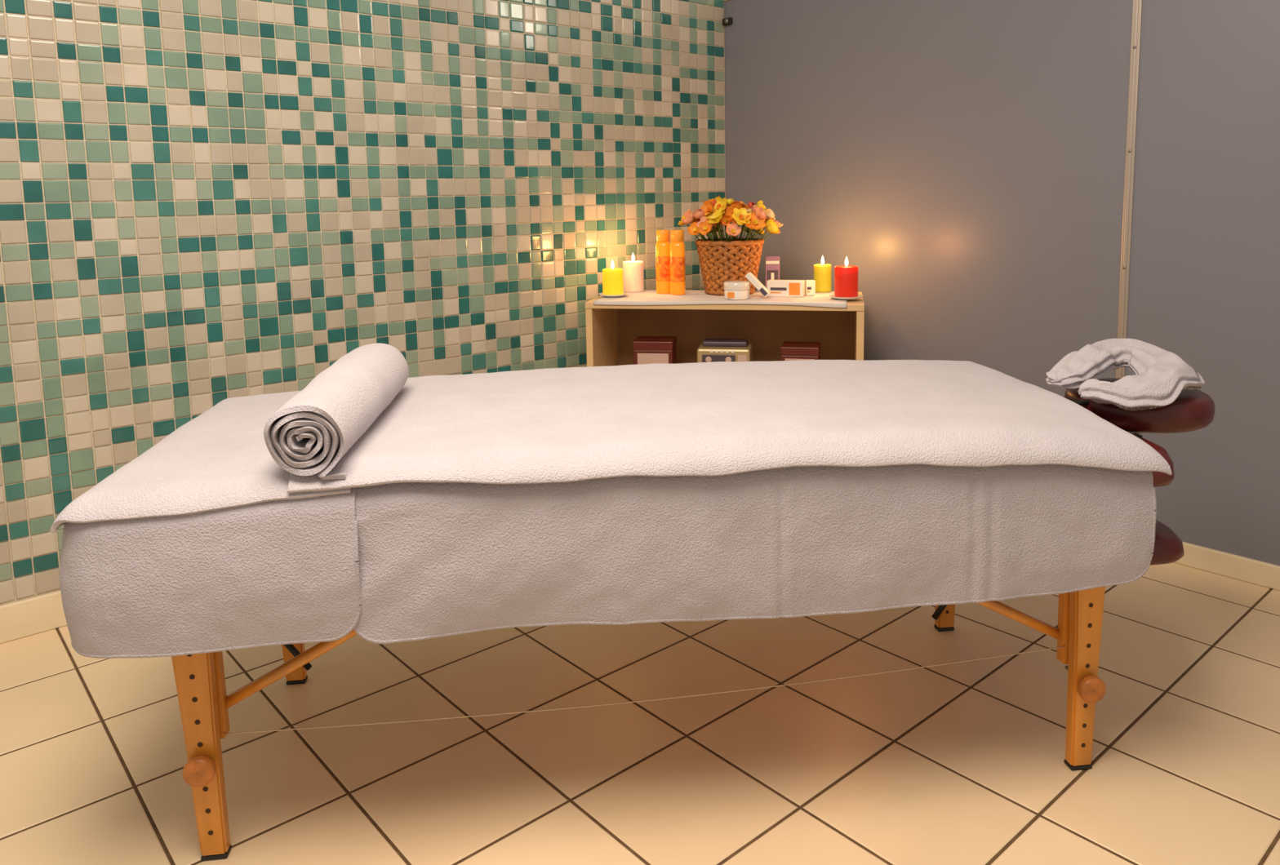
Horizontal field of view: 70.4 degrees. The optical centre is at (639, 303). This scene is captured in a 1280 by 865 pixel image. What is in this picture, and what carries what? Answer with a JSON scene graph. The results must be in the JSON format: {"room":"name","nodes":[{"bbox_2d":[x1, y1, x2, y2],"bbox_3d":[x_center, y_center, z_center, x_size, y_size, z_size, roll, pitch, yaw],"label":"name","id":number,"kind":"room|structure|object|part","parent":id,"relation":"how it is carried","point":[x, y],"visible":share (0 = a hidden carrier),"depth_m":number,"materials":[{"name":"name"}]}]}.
{"room":"spa","nodes":[
{"label":"spa","id":0,"kind":"room"},
{"bbox_2d":[0,0,725,605],"bbox_3d":[-1.627,-0.472,2.491,5.373,2.784,0.052,-7,9,-40],"label":"wall","id":1,"kind":"structure","parent":0,"point":[204,203],"depth_m":2.92,"materials":[{"name":"tile"}]},
{"bbox_2d":[0,591,66,644],"bbox_3d":[-1.585,0.861,2.632,5.311,0.104,0.014,-7,9,-40],"label":"baseboard","id":2,"kind":"structure","parent":1,"relation":"attached to","point":[43,613],"depth_m":2.53,"materials":[{"name":"beige ceramic"}]},
{"bbox_2d":[0,562,1279,864],"bbox_3d":[0.189,1.163,0.791,5.550,0.120,5.220,-7,9,-40],"label":"floor","id":3,"kind":"structure","parent":0,"point":[962,763],"depth_m":1.98,"materials":[{"name":"tile"}]},
{"bbox_2d":[171,377,1215,861],"bbox_3d":[0.193,0.585,2.051,2.271,0.726,0.756,-2,7,-7],"label":"massage table","id":4,"kind":"object","parent":3,"relation":"on","point":[204,703],"visible":0.26,"depth_m":1.83,"materials":[{"name":"brown wood"}]},
{"bbox_2d":[49,391,351,533],"bbox_3d":[-0.775,0.323,1.898,0.480,0.162,0.831,-2,7,-7],"label":"towel","id":5,"kind":"object","parent":4,"relation":"on","point":[220,459],"visible":0.6,"depth_m":1.56,"materials":[{"name":"fabric"}]},
{"bbox_3d":[-0.798,0.717,1.637,0.081,0.600,0.098,-2,7,-7],"label":"leg","id":6,"kind":"part","parent":4,"relation":"part of","materials":[{"name":"brown wood"}]},
{"bbox_2d":[59,487,361,658],"bbox_3d":[-0.769,0.401,1.843,0.509,0.280,0.732,-2,7,-7],"label":"towel","id":7,"kind":"object","parent":4,"relation":"on","point":[286,571],"visible":0.7,"depth_m":1.49,"materials":[{"name":"fabric"}]},
{"bbox_3d":[-0.875,0.646,2.233,0.081,0.600,0.098,-2,7,-7],"label":"leg","id":8,"kind":"part","parent":4,"relation":"part of","materials":[{"name":"brown wood"}]},
{"bbox_3d":[0.058,0.751,1.763,1.670,0.041,0.002,-2,7,-7],"label":"tension cord","id":9,"kind":"part","parent":4,"relation":"part of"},
{"bbox_2d":[287,360,1172,493],"bbox_3d":[0.174,0.270,2.012,1.635,0.159,0.854,-2,7,-7],"label":"towel","id":10,"kind":"object","parent":4,"relation":"on","point":[567,424],"visible":0.94,"depth_m":1.74,"materials":[{"name":"fabric"}]},
{"bbox_2d":[263,343,408,479],"bbox_3d":[-0.578,0.191,1.794,0.143,0.143,0.609,-2,7,-4],"label":"rolled towel","id":11,"kind":"object","parent":10,"relation":"on","point":[326,419],"visible":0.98,"depth_m":1.55,"materials":[{"name":"fabric"}]},
{"bbox_2d":[353,464,1156,644],"bbox_3d":[0.232,0.412,1.664,1.482,0.313,0.109,-2,7,-7],"label":"sheet","id":12,"kind":"object","parent":4,"relation":"on","point":[437,559],"visible":0.86,"depth_m":1.61,"materials":[{"name":"fabric"}]},
{"bbox_3d":[0.829,0.590,2.446,0.074,0.600,0.098,-2,7,-7],"label":"leg","id":13,"kind":"part","parent":4,"relation":"part of","materials":[{"name":"brown wood"}]},
{"bbox_3d":[0.905,0.660,1.850,0.074,0.600,0.098,-2,7,-7],"label":"leg","id":14,"kind":"part","parent":4,"relation":"part of","materials":[{"name":"brown wood"}]},
{"bbox_2d":[1045,338,1204,410],"bbox_3d":[1.119,0.156,2.095,0.373,0.110,0.290,-6,9,-37],"label":"towel","id":15,"kind":"object","parent":4,"relation":"on","point":[1160,376],"visible":1,"depth_m":2.06,"materials":[{"name":"fabric"}]},
{"bbox_2d":[585,292,864,367],"bbox_3d":[0.342,0.369,3.545,1.020,0.793,0.410,0,7,12],"label":"storage cabinet","id":16,"kind":"object","parent":3,"relation":"on","point":[611,331],"visible":0.21,"depth_m":3.67,"materials":[{"name":"brown wood"}]},
{"bbox_2d":[632,336,676,364],"bbox_3d":[0.060,0.214,3.537,0.154,0.152,0.134,0,7,9],"label":"gift box","id":17,"kind":"object","parent":16,"relation":"in","point":[646,349],"visible":0.74,"depth_m":3.47,"materials":[{"name":"red cardboard"}]},
{"bbox_2d":[593,289,847,308],"bbox_3d":[0.321,-0.021,3.494,0.925,0.018,0.407,0,7,12],"label":"table runner","id":18,"kind":"object","parent":16,"relation":"on","point":[647,297],"visible":0.66,"depth_m":3.37,"materials":[{"name":"white fabric"}]},
{"bbox_2d":[598,260,627,297],"bbox_3d":[-0.106,-0.099,3.529,0.116,0.143,0.116,0,7,12],"label":"candle","id":19,"kind":"object","parent":18,"relation":"on","point":[612,278],"visible":1,"depth_m":3.50,"materials":[{"name":"wax"}]},
{"bbox_2d":[622,253,644,292],"bbox_3d":[-0.027,-0.129,3.699,0.086,0.158,0.086,0,7,12],"label":"candle","id":20,"kind":"object","parent":18,"relation":"on","point":[633,270],"visible":0.98,"depth_m":3.67,"materials":[{"name":"wax"}]},
{"bbox_2d":[655,229,670,293],"bbox_3d":[0.093,-0.166,3.601,0.059,0.252,0.059,0,7,12],"label":"lotion bottle","id":21,"kind":"object","parent":18,"relation":"on","point":[662,246],"visible":0.92,"depth_m":3.58,"materials":[{"name":"orange plastic"}]},
{"bbox_2d":[669,229,685,294],"bbox_3d":[0.147,-0.162,3.558,0.059,0.252,0.059,0,7,12],"label":"lotion bottle","id":22,"kind":"object","parent":18,"relation":"on","point":[677,247],"visible":1,"depth_m":3.53,"materials":[{"name":"orange plastic"}]},
{"bbox_2d":[677,195,783,295],"bbox_3d":[0.354,-0.232,3.555,0.410,0.386,0.293,1,7,17],"label":"flower basket","id":23,"kind":"object","parent":18,"relation":"on","point":[722,260],"visible":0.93,"depth_m":3.47,"materials":[{"name":"orange wicker"}]},
{"bbox_2d":[724,280,750,299],"bbox_3d":[0.362,-0.050,3.385,0.098,0.063,0.098,0,7,12],"label":"jar","id":24,"kind":"object","parent":18,"relation":"on","point":[733,290],"visible":1,"depth_m":3.34,"materials":[{"name":"white plastic"}]},
{"bbox_2d":[745,271,770,297],"bbox_3d":[0.437,-0.070,3.371,0.089,0.091,0.036,1,7,18],"label":"tube","id":25,"kind":"object","parent":18,"relation":"on","point":[750,277],"visible":1,"depth_m":3.36,"materials":[{"name":"white plastic"}]},
{"bbox_2d":[764,255,779,288],"bbox_3d":[0.526,-0.118,3.608,0.056,0.140,0.037,0,7,6],"label":"box","id":26,"kind":"object","parent":18,"relation":"on","point":[771,262],"visible":0.65,"depth_m":3.59,"materials":[{"name":"pink cardboard"}]},
{"bbox_2d":[767,280,804,297],"bbox_3d":[0.551,-0.057,3.430,0.135,0.060,0.046,1,7,18],"label":"box","id":27,"kind":"object","parent":18,"relation":"on","point":[777,288],"visible":0.98,"depth_m":3.41,"materials":[{"name":"white cardboard"}]},
{"bbox_2d":[804,280,815,295],"bbox_3d":[0.646,-0.060,3.454,0.035,0.056,0.031,-2,7,-5],"label":"box","id":28,"kind":"object","parent":18,"relation":"on","point":[809,285],"visible":1,"depth_m":3.44,"materials":[{"name":"white cardboard"}]},
{"bbox_2d":[813,256,831,292],"bbox_3d":[0.717,-0.118,3.565,0.068,0.142,0.068,1,7,13],"label":"candle","id":29,"kind":"object","parent":18,"relation":"on","point":[822,273],"visible":0.97,"depth_m":3.54,"materials":[{"name":"wax"}]},
{"bbox_2d":[829,257,862,299],"bbox_3d":[0.754,-0.094,3.313,0.122,0.155,0.122,0,7,12],"label":"candle","id":30,"kind":"object","parent":18,"relation":"on","point":[846,277],"visible":1,"depth_m":3.28,"materials":[{"name":"wax"}]},
{"bbox_2d":[697,338,752,362],"bbox_3d":[0.327,0.217,3.479,0.200,0.150,0.167,0,7,11],"label":"radio","id":31,"kind":"object","parent":16,"relation":"in","point":[710,350],"visible":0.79,"depth_m":3.41,"materials":[{"name":"beige plastic"}]},
{"bbox_2d":[780,341,821,360],"bbox_3d":[0.605,0.225,3.407,0.139,0.142,0.134,1,7,14],"label":"gift box","id":32,"kind":"object","parent":16,"relation":"in","point":[789,351],"visible":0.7,"depth_m":3.34,"materials":[{"name":"red cardboard"}]},
{"bbox_2d":[724,0,1279,565],"bbox_3d":[2.108,-0.161,2.317,0.050,2.075,5.212,-7,9,-40],"label":"wall","id":33,"kind":"structure","parent":0,"point":[967,157],"depth_m":3.10,"materials":[{"name":"grey paint"}]},
{"bbox_2d":[722,17,732,26],"bbox_3d":[0.393,-1.274,4.098,0.027,0.030,0.048,-7,9,-40],"label":"wall bracket","id":34,"kind":"object","parent":33,"relation":"attached to","point":[726,21],"visible":1,"depth_m":4.08,"materials":[{"name":"black metal"}]},
{"bbox_2d":[1115,0,1142,378],"bbox_3d":[1.567,-0.263,2.909,0.042,2.015,0.028,-7,9,-40],"label":"trim","id":35,"kind":"structure","parent":33,"relation":"attached to","point":[1136,20],"depth_m":2.88,"materials":[{"name":"metal"}]},
{"bbox_2d":[1174,542,1279,591],"bbox_3d":[2.124,0.837,2.407,0.032,0.072,5.170,-7,9,-40],"label":"baseboard","id":36,"kind":"structure","parent":33,"relation":"attached to","point":[1222,563],"depth_m":2.76,"materials":[{"name":"beige ceramic"}]}
]}

